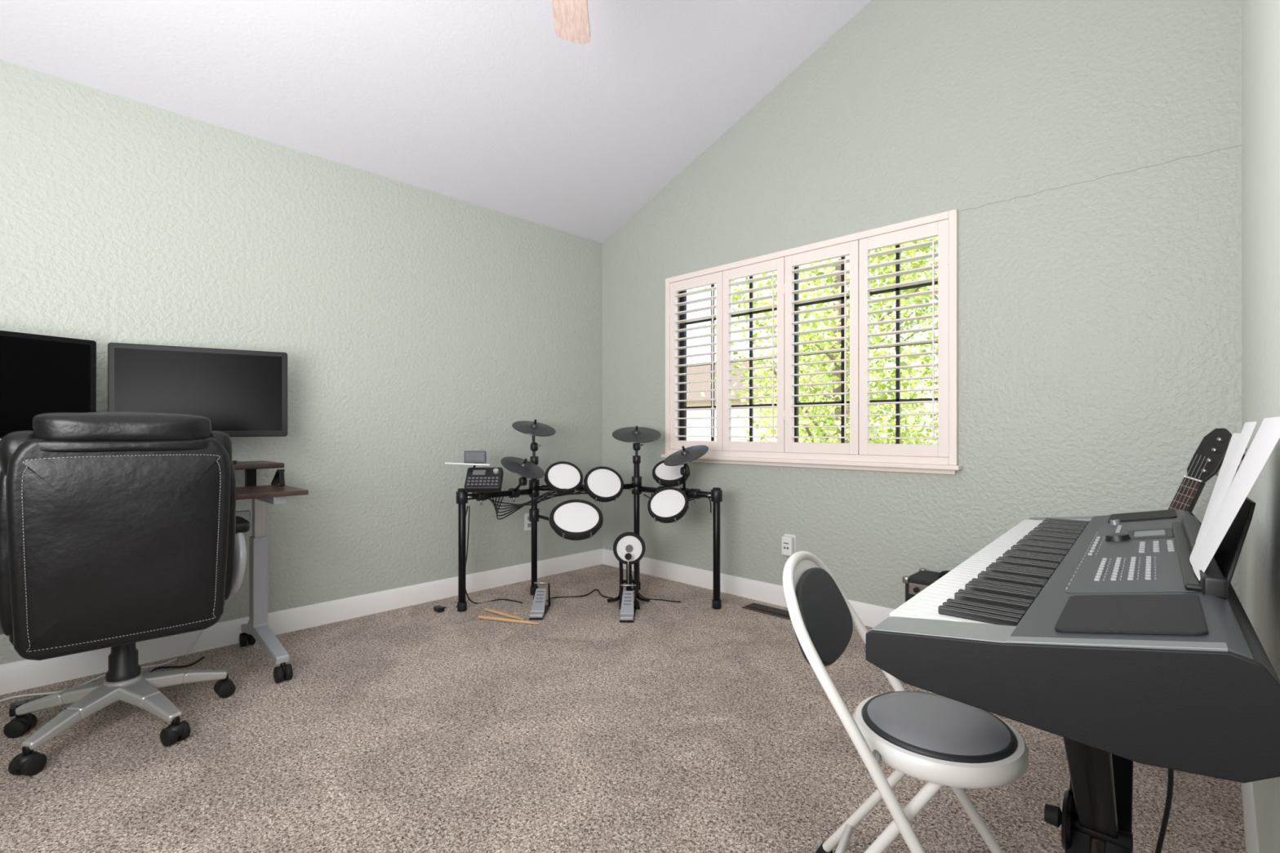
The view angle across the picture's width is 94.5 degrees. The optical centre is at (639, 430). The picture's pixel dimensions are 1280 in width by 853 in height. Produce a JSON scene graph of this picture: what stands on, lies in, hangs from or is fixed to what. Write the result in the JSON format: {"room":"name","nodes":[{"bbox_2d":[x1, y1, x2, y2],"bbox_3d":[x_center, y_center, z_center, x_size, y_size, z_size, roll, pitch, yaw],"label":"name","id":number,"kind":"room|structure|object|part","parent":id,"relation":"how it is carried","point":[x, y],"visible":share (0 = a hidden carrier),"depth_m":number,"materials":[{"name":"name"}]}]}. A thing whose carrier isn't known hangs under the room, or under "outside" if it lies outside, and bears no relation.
{"room":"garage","nodes":[
{"label":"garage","id":0,"kind":"room"},
{"bbox_2d":[8,693,51,716],"bbox_3d":[-2.220,1.016,2.220,0.060,0.036,0.200,0,0,44],"label":"power strip","id":1,"kind":"object","parent":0,"point":[12,707],"depth_m":2.16,"materials":[{"name":"black plastic"}]},
{"bbox_2d":[0,59,602,664],"bbox_3d":[-1.842,-0.209,3.095,0.120,2.489,4.320,0,0,44],"label":"wall","id":2,"kind":"structure","parent":0,"point":[415,326],"depth_m":3.19,"materials":[{"name":"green paint"}]},
{"bbox_2d":[0,548,603,694],"bbox_3d":[-1.752,0.978,3.090,0.015,0.115,4.200,0,0,44],"label":"baseboard","id":3,"kind":"structure","parent":2,"relation":"attached to","point":[21,675],"depth_m":3.03,"materials":[{"name":"white"}]},
{"bbox_2d":[524,513,531,530],"bbox_3d":[-0.768,0.635,4.104,0.010,0.118,0.075,0,0,44],"label":"wall outlet","id":4,"kind":"object","parent":2,"relation":"attached to","point":[527,525],"visible":0.62,"depth_m":4.09,"materials":[{"name":"white plastic"}]},
{"bbox_2d":[0,0,871,243],"bbox_3d":[-0.509,-2.200,1.879,3.726,1.492,4.440,0,0,44],"label":"ceiling","id":5,"kind":"structure","parent":0,"point":[482,103],"depth_m":2.96,"materials":[{"name":"white paint"}]},
{"bbox_2d":[551,0,591,44],"bbox_3d":[-0.210,-1.792,1.540,1.223,0.954,1.236,0,0,44],"label":"ceiling fan","id":6,"kind":"object","parent":5,"relation":"hanging from","point":[571,17],"depth_m":2.10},
{"bbox_2d":[0,564,1245,852],"bbox_3d":[-0.509,1.085,1.879,3.726,0.100,4.440,0,0,44],"label":"floor","id":7,"kind":"structure","parent":0,"point":[688,726],"depth_m":1.88,"materials":[{"name":"carpet"}]},
{"bbox_2d":[0,657,177,702],"bbox_3d":[-2.283,1.029,2.389,0.088,0.008,0.675,0,0,37],"label":"cable","id":8,"kind":"object","parent":7,"relation":"on","point":[174,660],"visible":0.73,"depth_m":2.32,"materials":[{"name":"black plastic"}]},
{"bbox_2d":[0,411,250,775],"bbox_3d":[-1.808,0.488,2.069,0.756,1.095,0.706,0,0,-44],"label":"office chair","id":9,"kind":"object","parent":7,"relation":"on","point":[119,530],"visible":1,"depth_m":1.84,"materials":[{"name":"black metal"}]},
{"bbox_3d":[-2.110,0.968,2.016,0.024,0.035,0.024,0,0,-44],"label":"caster stem","id":10,"kind":"part","parent":9,"relation":"part of","materials":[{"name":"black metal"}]},
{"bbox_2d":[9,714,31,725],"bbox_3d":[-2.110,0.995,2.016,0.054,0.044,0.054,0,0,-44],"label":"hood","id":11,"kind":"object","parent":9,"relation":"attached to","point":[20,719],"depth_m":2.00,"materials":[{"name":"black plastic"}]},
{"bbox_3d":[-1.845,0.968,1.783,0.024,0.035,0.024,0,0,-44],"label":"caster stem","id":12,"kind":"part","parent":9,"relation":"part of","materials":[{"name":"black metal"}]},
{"bbox_2d":[15,751,39,769],"bbox_3d":[-1.845,0.995,1.783,0.054,0.044,0.054,0,0,-44],"label":"hood","id":13,"kind":"object","parent":9,"relation":"attached to","point":[26,760],"depth_m":1.77,"materials":[{"name":"black plastic"}]},
{"bbox_3d":[-1.915,0.908,2.060,0.144,0.063,0.083,0,0,-13],"label":"leg","id":14,"kind":"part","parent":9,"relation":"part of","materials":[{"name":"silver metal"}]},
{"bbox_3d":[-1.827,0.908,1.983,0.083,0.063,0.144,0,0,5],"label":"leg","id":15,"kind":"part","parent":9,"relation":"part of","materials":[{"name":"silver metal"}]},
{"bbox_2d":[8,600,225,645],"bbox_3d":[-1.664,0.342,1.921,0.559,0.665,0.060,0,5,-44],"label":"cushion","id":16,"kind":"object","parent":9,"relation":"on","point":[11,631],"depth_m":1.74,"materials":[{"name":"black leather"}]},
{"bbox_3d":[-1.601,0.364,1.855,0.473,0.581,0.014,0,5,-44],"label":"panel","id":17,"kind":"part","parent":9,"relation":"part of","materials":[{"name":"black leather"}]},
{"bbox_3d":[-1.726,0.908,2.043,0.144,0.063,0.083,0,0,23],"label":"leg","id":18,"kind":"part","parent":9,"relation":"part of","materials":[{"name":"silver metal"}]},
{"bbox_3d":[-1.749,0.908,2.153,0.148,0.063,0.083,0,0,-44],"label":"leg","id":19,"kind":"part","parent":9,"relation":"part of","materials":[{"name":"silver metal"}]},
{"bbox_3d":[-1.542,0.968,1.964,0.024,0.035,0.024,0,0,-44],"label":"caster stem","id":20,"kind":"part","parent":9,"relation":"part of","materials":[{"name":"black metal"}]},
{"bbox_2d":[166,721,184,737],"bbox_3d":[-1.542,0.995,1.964,0.054,0.044,0.054,0,0,-44],"label":"hood","id":21,"kind":"object","parent":9,"relation":"attached to","point":[175,729],"depth_m":1.95,"materials":[{"name":"black plastic"}]},
{"bbox_2d":[216,678,232,689],"bbox_3d":[-1.620,0.995,2.308,0.054,0.044,0.054,0,0,-44],"label":"hood","id":22,"kind":"object","parent":9,"relation":"attached to","point":[223,683],"depth_m":2.29,"materials":[{"name":"black plastic"}]},
{"bbox_3d":[-1.620,0.968,2.308,0.024,0.035,0.024,0,0,-44],"label":"caster stem","id":23,"kind":"part","parent":9,"relation":"part of","materials":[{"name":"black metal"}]},
{"bbox_2d":[150,656,204,671],"bbox_3d":[-2.062,1.029,2.493,0.104,0.008,0.417,0,0,21],"label":"power cord","id":24,"kind":"object","parent":7,"relation":"on","point":[202,657],"visible":0.48,"depth_m":2.57,"materials":[{"name":"black plastic"}]},
{"bbox_2d":[186,460,308,683],"bbox_3d":[-2.041,0.474,2.293,0.686,1.122,1.175,0,0,44],"label":"desk","id":25,"kind":"object","parent":7,"relation":"on","point":[257,628],"visible":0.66,"depth_m":2.67,"materials":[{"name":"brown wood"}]},
{"bbox_2d":[0,329,96,471],"bbox_3d":[-2.333,-0.105,2.091,0.150,0.510,0.637,0,0,25],"label":"computer monitor","id":26,"kind":"object","parent":25,"relation":"on","point":[40,374],"visible":0.72,"depth_m":2.21,"materials":[{"name":"black plastic"}]},
{"bbox_2d":[107,342,287,463],"bbox_3d":[-1.947,-0.107,2.642,0.642,0.516,0.150,0,0,-30],"label":"computer monitor","id":27,"kind":"object","parent":25,"relation":"on","point":[242,393],"visible":0.75,"depth_m":2.62,"materials":[{"name":"black plastic"}]},
{"bbox_3d":[-1.846,0.224,2.804,0.040,0.102,0.040,0,0,44],"label":"shelf post","id":28,"kind":"part","parent":25,"relation":"part of","materials":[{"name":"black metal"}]},
{"bbox_2d":[233,460,284,470],"bbox_3d":[-2.157,0.162,2.406,0.330,0.022,1.175,0,0,44],"label":"shelf","id":29,"kind":"object","parent":25,"relation":"attached to","point":[246,465],"depth_m":2.66,"materials":[{"name":"brown wood"}]},
{"bbox_3d":[-1.702,0.291,2.665,0.560,0.037,0.050,0,0,44],"label":"arm","id":30,"kind":"part","parent":25,"relation":"part of","materials":[{"name":"silver metal"}]},
{"bbox_2d":[235,484,308,499],"bbox_3d":[-1.921,0.260,2.190,0.370,0.020,1.155,0,0,44],"label":"keyboard tray","id":31,"kind":"object","parent":25,"relation":"on","point":[270,491],"depth_m":2.44,"materials":[{"name":"brown wood"}]},
{"bbox_3d":[-1.473,0.973,2.442,0.020,0.025,0.020,0,0,44],"label":"caster stem","id":32,"kind":"part","parent":25,"relation":"part of","materials":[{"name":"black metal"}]},
{"bbox_2d":[484,608,523,620],"bbox_3d":[-0.763,1.026,3.300,0.314,0.017,0.017,0,0,35],"label":"drumstick","id":33,"kind":"object","parent":7,"relation":"on","point":[494,611],"visible":1,"depth_m":3.29,"materials":[{"name":"brown wood"}]},
{"bbox_2d":[477,615,539,624],"bbox_3d":[-0.712,1.026,3.193,0.369,0.017,0.018,0,0,17],"label":"drumstick","id":34,"kind":"object","parent":7,"relation":"on","point":[482,617],"visible":1,"depth_m":3.19,"materials":[{"name":"brown wood"}]},
{"bbox_2d":[433,419,722,622],"bbox_3d":[-0.374,0.493,3.518,1.637,1.124,0.804,0,0,-12],"label":"drum kit","id":35,"kind":"object","parent":7,"relation":"on","point":[571,519],"visible":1,"depth_m":3.46,"materials":[{"name":"black metal"}]},
{"bbox_3d":[-1.021,0.680,3.394,0.042,0.670,0.042,0,0,44],"label":"rack leg","id":36,"kind":"part","parent":35,"relation":"part of","materials":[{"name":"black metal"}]},
{"bbox_3d":[-0.667,0.595,3.731,0.038,0.840,0.038,0,0,44],"label":"rack leg","id":37,"kind":"part","parent":35,"relation":"part of","materials":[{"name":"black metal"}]},
{"bbox_3d":[-0.618,0.961,3.461,0.015,0.133,0.020,0,0,-2],"label":"hihat pedal frame","id":38,"kind":"part","parent":35,"relation":"part of","materials":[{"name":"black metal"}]},
{"bbox_3d":[-0.572,0.966,3.365,0.076,0.089,0.173,0,0,-2],"label":"hihat pedal footboard","id":39,"kind":"part","parent":35,"relation":"part of","materials":[{"name":"silver metal"}]},
{"bbox_3d":[-0.504,0.553,3.529,0.033,0.057,0.519,0,0,-37],"label":"snare arm","id":40,"kind":"part","parent":35,"relation":"part of","materials":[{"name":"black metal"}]},
{"bbox_3d":[-0.531,0.961,3.464,0.015,0.133,0.020,0,0,-2],"label":"hihat pedal frame","id":41,"kind":"part","parent":35,"relation":"part of","materials":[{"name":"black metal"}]},
{"bbox_3d":[-0.148,0.876,3.519,0.112,0.314,0.028,0,0,35],"label":"kick rail","id":42,"kind":"part","parent":35,"relation":"part of","materials":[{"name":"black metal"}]},
{"bbox_3d":[-0.111,0.961,3.410,0.015,0.133,0.020,0,0,1],"label":"kick pedal frame","id":43,"kind":"part","parent":35,"relation":"part of","materials":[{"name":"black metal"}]},
{"bbox_3d":[-0.070,0.966,3.316,0.076,0.089,0.165,0,0,1],"label":"kick pedal footboard","id":44,"kind":"part","parent":35,"relation":"part of","materials":[{"name":"silver metal"}]},
{"bbox_3d":[-0.068,0.815,3.405,0.008,0.161,0.008,0,5,1],"label":"beater rod","id":45,"kind":"part","parent":35,"relation":"part of","materials":[{"name":"silver metal"}]},
{"bbox_3d":[-0.024,0.961,3.408,0.015,0.133,0.020,0,0,1],"label":"kick pedal frame","id":46,"kind":"part","parent":35,"relation":"part of","materials":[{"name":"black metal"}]},
{"bbox_3d":[-0.021,0.595,3.846,0.038,0.840,0.038,0,0,44],"label":"rack leg","id":47,"kind":"part","parent":35,"relation":"part of","materials":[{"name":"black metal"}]},
{"bbox_3d":[0.012,0.876,3.531,0.028,0.314,0.112,0,0,44],"label":"kick rail","id":48,"kind":"part","parent":35,"relation":"part of","materials":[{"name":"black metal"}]},
{"bbox_3d":[0.446,0.680,3.440,0.042,0.670,0.042,0,0,44],"label":"rack leg","id":49,"kind":"part","parent":35,"relation":"part of","materials":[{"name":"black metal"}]},
{"bbox_2d":[742,602,791,619],"bbox_3d":[0.749,1.029,3.376,0.320,0.012,0.120,0,0,44],"label":"floor vent","id":50,"kind":"object","parent":7,"relation":"in","point":[771,611],"visible":0.88,"depth_m":3.37,"materials":[{"name":"brown"}]},
{"bbox_2d":[782,551,1028,852],"bbox_3d":[0.542,0.655,1.175,0.487,0.774,0.410,0,0,31],"label":"folding chair","id":51,"kind":"object","parent":7,"relation":"on","point":[939,740],"visible":0.97,"depth_m":1.11,"materials":[{"name":"white metal"}]},
{"bbox_3d":[0.382,0.379,1.272,0.005,0.212,0.316,-27,-14,28],"label":"plate","id":52,"kind":"part","parent":51,"relation":"part of","materials":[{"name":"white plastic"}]},
{"bbox_3d":[0.546,0.817,1.340,0.300,0.425,0.025,0,0,39],"label":"leg","id":53,"kind":"part","parent":51,"relation":"part of","materials":[{"name":"white metal"}]},
{"bbox_3d":[0.398,0.817,1.095,0.300,0.425,0.025,0,0,23],"label":"leg","id":54,"kind":"part","parent":51,"relation":"part of","materials":[{"name":"white metal"}]},
{"bbox_2d":[902,568,950,601],"bbox_3d":[1.433,0.833,2.645,0.428,0.397,0.252,0,0,44],"label":"amplifier","id":55,"kind":"object","parent":7,"relation":"on","point":[915,583],"visible":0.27,"depth_m":2.70,"materials":[{"name":"black"}]},
{"bbox_3d":[1.244,0.720,2.666,0.022,0.022,0.018,0,0,44],"label":"knob","id":56,"kind":"part","parent":55,"relation":"part of","materials":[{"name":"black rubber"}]},
{"bbox_3d":[1.359,0.720,2.569,0.370,0.050,0.006,0,0,44],"label":"control panel","id":57,"kind":"part","parent":55,"relation":"part of","materials":[{"name":"silver metal"}]},
{"bbox_3d":[1.438,0.656,2.650,0.195,0.044,0.018,0,0,44],"label":"handle","id":58,"kind":"part","parent":55,"relation":"part of","materials":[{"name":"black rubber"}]},
{"bbox_2d":[1044,737,1133,852],"bbox_3d":[0.769,0.690,1.024,0.390,0.692,0.661,0,0,41],"label":"keyboard stand","id":59,"kind":"object","parent":7,"relation":"on","point":[1095,816],"visible":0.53,"depth_m":0.98,"materials":[{"name":"black metal"}]},
{"bbox_3d":[0.738,0.685,1.051,0.030,0.034,0.034,0,0,41],"label":"lock knob","id":60,"kind":"part","parent":59,"relation":"part of","materials":[{"name":"black plastic"}]},
{"bbox_2d":[865,417,1279,782],"bbox_3d":[0.892,0.164,1.165,0.403,0.356,1.342,0,0,41],"label":"digital piano","id":61,"kind":"object","parent":59,"relation":"on","point":[1130,636],"visible":1,"depth_m":0.70,"materials":[{"name":"black plastic"}]},
{"bbox_3d":[1.177,0.229,1.466,0.022,0.012,0.022,-14,-9,40],"label":"volume knob","id":62,"kind":"part","parent":61,"relation":"part of","materials":[{"name":"silver metal"}]},
{"bbox_3d":[0.503,0.230,0.637,0.185,0.040,0.022,0,0,41],"label":"trim","id":63,"kind":"part","parent":61,"relation":"part of","materials":[{"name":"silver metal"}]},
{"bbox_3d":[0.937,0.233,1.125,0.202,0.044,1.326,0,0,41],"label":"panel","id":64,"kind":"part","parent":61,"relation":"part of","materials":[{"name":"grey plastic"}]},
{"bbox_2d":[1155,768,1173,852],"bbox_3d":[0.894,0.689,0.980,0.037,0.692,0.272,0,0,28],"label":"power cord","id":65,"kind":"object","parent":61,"relation":"attached to","point":[1171,772],"visible":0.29,"depth_m":1.07,"materials":[{"name":"black plastic"}]},
{"bbox_3d":[0.972,0.202,1.029,0.024,0.029,0.730,0,0,41],"label":"music rest rail","id":66,"kind":"part","parent":61,"relation":"part of","materials":[{"name":"black plastic"}]},
{"bbox_3d":[0.901,0.158,0.912,0.005,0.130,0.439,21,13,39],"label":"music rest panel","id":67,"kind":"part","parent":61,"relation":"part of","materials":[{"name":"black plastic"}]},
{"bbox_3d":[0.764,0.685,1.028,0.035,0.648,0.628,0,0,41],"label":"leg","id":68,"kind":"part","parent":59,"relation":"part of","materials":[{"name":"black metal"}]},
{"bbox_3d":[0.777,0.685,1.017,0.035,0.648,0.628,0,0,41],"label":"leg","id":69,"kind":"part","parent":59,"relation":"part of","materials":[{"name":"black metal"}]},
{"bbox_3d":[0.790,0.685,1.005,0.035,0.648,0.628,0,0,41],"label":"leg","id":70,"kind":"part","parent":59,"relation":"part of","materials":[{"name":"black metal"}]},
{"bbox_3d":[0.803,0.685,0.994,0.035,0.648,0.628,0,0,41],"label":"leg","id":71,"kind":"part","parent":59,"relation":"part of","materials":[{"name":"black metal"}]},
{"bbox_2d":[1168,428,1246,512],"bbox_3d":[1.702,0.521,2.027,0.162,1.055,0.535,0,0,-38],"label":"bass guitar","id":72,"kind":"object","parent":7,"relation":"on","point":[1207,460],"visible":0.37,"depth_m":1.93,"materials":[{"name":"black wood"}]},
{"bbox_3d":[1.832,0.132,1.918,0.020,0.012,0.012,12,-4,-22],"label":"tuner post","id":73,"kind":"part","parent":72,"relation":"part of","materials":[{"name":"silver metal"}]},
{"bbox_3d":[1.841,0.098,1.911,0.020,0.012,0.012,12,-4,-22],"label":"tuner post","id":74,"kind":"part","parent":72,"relation":"part of","materials":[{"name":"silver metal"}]},
{"bbox_3d":[1.851,0.064,1.904,0.020,0.012,0.012,12,-4,-22],"label":"tuner post","id":75,"kind":"part","parent":72,"relation":"part of","materials":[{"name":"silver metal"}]},
{"bbox_3d":[1.861,0.030,1.897,0.020,0.012,0.012,12,-4,-22],"label":"tuner post","id":76,"kind":"part","parent":72,"relation":"part of","materials":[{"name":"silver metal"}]},
{"bbox_2d":[602,0,1241,608],"bbox_3d":[0.955,-0.882,3.468,3.606,3.835,0.120,0,0,44],"label":"wall","id":77,"kind":"structure","parent":0,"point":[1100,320],"depth_m":2.72,"materials":[{"name":"green paint"}]},
{"bbox_2d":[602,548,895,627],"bbox_3d":[0.951,0.978,3.378,3.456,0.115,0.015,0,0,44],"label":"baseboard","id":78,"kind":"structure","parent":77,"relation":"attached to","point":[870,615],"depth_m":3.74,"materials":[{"name":"white"}]},
{"bbox_2d":[781,533,795,555],"bbox_3d":[0.862,0.668,3.443,0.075,0.119,0.046,0,0,44],"label":"wall outlet","id":79,"kind":"object","parent":77,"relation":"attached to","point":[788,541],"depth_m":3.43,"materials":[{"name":"white plastic"}]},
{"bbox_2d":[670,219,948,457],"bbox_3d":[0.893,-0.440,3.514,1.813,1.178,0.138,0,0,44],"label":"window","id":80,"kind":"structure","parent":77,"relation":"in","point":[858,251],"depth_m":3.41,"materials":[{"name":"white"}]},
{"bbox_2d":[674,286,715,437],"bbox_3d":[0.376,-0.440,3.943,0.344,0.969,0.060,0,0,44],"label":"louvers","id":81,"kind":"object","parent":80,"relation":"attached to","point":[709,289],"visible":0.79,"depth_m":3.93,"materials":[{"name":"white wood"}]},
{"bbox_2d":[711,288,713,435],"bbox_3d":[0.468,-0.440,3.812,0.008,0.950,0.008,0,0,44],"label":"tilt rod","id":82,"kind":"object","parent":81,"relation":"attached to","point":[712,288],"visible":1,"depth_m":3.81,"materials":[{"name":"white wood"}]},
{"bbox_3d":[0.375,-0.443,3.942,0.442,1.145,0.028,0,0,44],"label":"shutter panel","id":83,"kind":"part","parent":80,"relation":"part of","materials":[{"name":"white wood"}]},
{"bbox_2d":[727,273,777,437],"bbox_3d":[0.696,-0.440,3.632,0.344,0.969,0.060,0,0,44],"label":"louvers","id":84,"kind":"object","parent":80,"relation":"attached to","point":[767,277],"visible":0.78,"depth_m":3.61,"materials":[{"name":"white wood"}]},
{"bbox_2d":[772,275,773,435],"bbox_3d":[0.788,-0.440,3.501,0.008,0.950,0.008,0,0,44],"label":"tilt rod","id":85,"kind":"object","parent":84,"relation":"attached to","point":[773,275],"visible":1,"depth_m":3.50,"materials":[{"name":"white wood"}]},
{"bbox_3d":[0.695,-0.443,3.630,0.442,1.145,0.028,0,0,44],"label":"shutter panel","id":86,"kind":"part","parent":80,"relation":"part of","materials":[{"name":"white wood"}]},
{"bbox_3d":[0.926,-0.440,3.549,1.788,1.156,0.025,0,0,44],"label":"bronze sash grid","id":87,"kind":"part","parent":80,"relation":"part of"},
{"bbox_2d":[791,258,849,438],"bbox_3d":[1.016,-0.440,3.320,0.344,0.969,0.060,0,0,44],"label":"louvers","id":88,"kind":"object","parent":80,"relation":"attached to","point":[841,261],"visible":0.83,"depth_m":3.31,"materials":[{"name":"white wood"}]},
{"bbox_2d":[844,260,846,436],"bbox_3d":[1.107,-0.440,3.189,0.008,0.950,0.008,0,0,44],"label":"tilt rod","id":89,"kind":"object","parent":88,"relation":"attached to","point":[845,261],"visible":1,"depth_m":3.19,"materials":[{"name":"white wood"}]},
{"bbox_3d":[1.014,-0.443,3.319,0.442,1.145,0.028,0,0,44],"label":"shutter panel","id":90,"kind":"part","parent":80,"relation":"part of","materials":[{"name":"white wood"}]},
{"bbox_2d":[866,240,937,439],"bbox_3d":[1.335,-0.440,3.009,0.344,0.969,0.060,0,0,44],"label":"louvers","id":91,"kind":"object","parent":80,"relation":"attached to","point":[929,243],"visible":0.83,"depth_m":2.99,"materials":[{"name":"white wood"}]},
{"bbox_2d":[932,241,934,437],"bbox_3d":[1.427,-0.440,2.878,0.008,0.950,0.008,0,0,44],"label":"tilt rod","id":92,"kind":"object","parent":91,"relation":"attached to","point":[933,242],"visible":1,"depth_m":2.88,"materials":[{"name":"white wood"}]},
{"bbox_3d":[1.334,-0.443,3.007,0.442,1.145,0.028,0,0,44],"label":"shutter panel","id":93,"kind":"part","parent":80,"relation":"part of","materials":[{"name":"white wood"}]},
{"bbox_2d":[661,453,961,470],"bbox_3d":[0.840,0.178,3.459,1.890,0.023,0.054,0,0,44],"label":"sill","id":94,"kind":"structure","parent":77,"relation":"attached to","point":[941,467],"depth_m":3.20,"materials":[{"name":"white wood"}]},
{"bbox_2d":[665,208,958,465],"bbox_3d":[0.849,-0.443,3.469,1.857,1.219,0.028,0,0,44],"label":"window frame","id":95,"kind":"structure","parent":77,"relation":"attached to","point":[952,215],"depth_m":3.05,"materials":[{"name":"white wood"}]},
{"bbox_2d":[691,459,955,475],"bbox_3d":[0.853,0.202,3.471,1.835,0.023,0.018,0,0,44],"label":"apron","id":96,"kind":"object","parent":77,"relation":"attached to","point":[751,463],"visible":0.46,"depth_m":3.24,"materials":[{"name":"white wood"}]},
{"bbox_2d":[960,145,1240,211],"bbox_3d":[1.866,-1.046,2.498,0.946,0.009,0.002,0,0,44],"label":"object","id":97,"kind":"structure","parent":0,"point":[1238,145],"depth_m":2.43,"materials":[{"name":"green paint"}]},
{"bbox_2d":[1241,0,1279,852],"bbox_3d":[0.782,-0.882,0.621,0.120,3.835,4.440,0,0,44],"label":"wall","id":98,"kind":"structure","parent":0,"point":[1260,19],"depth_m":1.22,"materials":[{"name":"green paint"}]},
{"bbox_2d":[1240,782,1259,852],"bbox_3d":[0.734,0.978,0.668,0.015,0.115,4.200,0,0,44],"label":"baseboard","id":99,"kind":"structure","parent":98,"relation":"attached to","point":[1248,805],"depth_m":1.44,"materials":[{"name":"white"}]},
{"label":"outside","id":100,"kind":"structure","parent":0,"visible":0},
{"bbox_3d":[17.234,1.405,29.757,70.000,0.100,59.500,0,0,44],"label":"lawn","id":101,"kind":"structure","parent":100,"visible":0},
{"bbox_2d":[686,396,877,442],"bbox_3d":[3.140,0.095,26.037,12.000,2.500,6.500,0,0,44],"label":"wall","id":102,"kind":"structure","parent":101,"relation":"on","point":[735,402],"depth_m":21.19,"materials":[{"name":"beige paint"}]},
{"bbox_2d":[686,408,759,441],"bbox_3d":[2.860,0.295,21.737,3.600,2.100,0.070,0,0,44],"label":"garage door","id":103,"kind":"structure","parent":102,"relation":"in","point":[701,413],"depth_m":21.98,"materials":[{"name":"white"}]},
{"bbox_2d":[686,360,886,399],"bbox_3d":[3.000,-1.730,25.893,13.600,1.250,7.500,0,0,44],"label":"roof","id":104,"kind":"structure","parent":102,"relation":"on","point":[699,386],"depth_m":21.20,"materials":[{"name":"brown tile"}]},
{"bbox_2d":[731,355,836,442],"bbox_3d":[4.359,-0.327,16.817,3.816,3.614,3.841,0,0,44],"label":"tree","id":105,"kind":"object","parent":101,"relation":"on","point":[766,420],"visible":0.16,"depth_m":16.69,"materials":[{"name":"green plant"}]},
{"bbox_2d":[701,238,937,444],"bbox_3d":[2.451,-1.075,7.202,3.398,4.900,3.515,0,0,-7],"label":"tree","id":106,"kind":"object","parent":101,"relation":"on","point":[836,377],"visible":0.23,"depth_m":6.90,"materials":[{"name":"green plant"}]},
{"bbox_2d":[742,240,937,444],"bbox_3d":[3.448,-0.912,9.825,3.614,4.652,3.561,0,0,44],"label":"tree","id":107,"kind":"object","parent":101,"relation":"on","point":[808,273],"visible":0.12,"depth_m":9.63,"materials":[{"name":"green plant"}]},
{"bbox_2d":[869,236,937,444],"bbox_3d":[4.290,-1.267,6.511,3.741,5.252,3.675,0,0,8],"label":"tree","id":108,"kind":"object","parent":101,"relation":"on","point":[906,302],"visible":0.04,"depth_m":7.12,"materials":[{"name":"green plant"}]}
]}

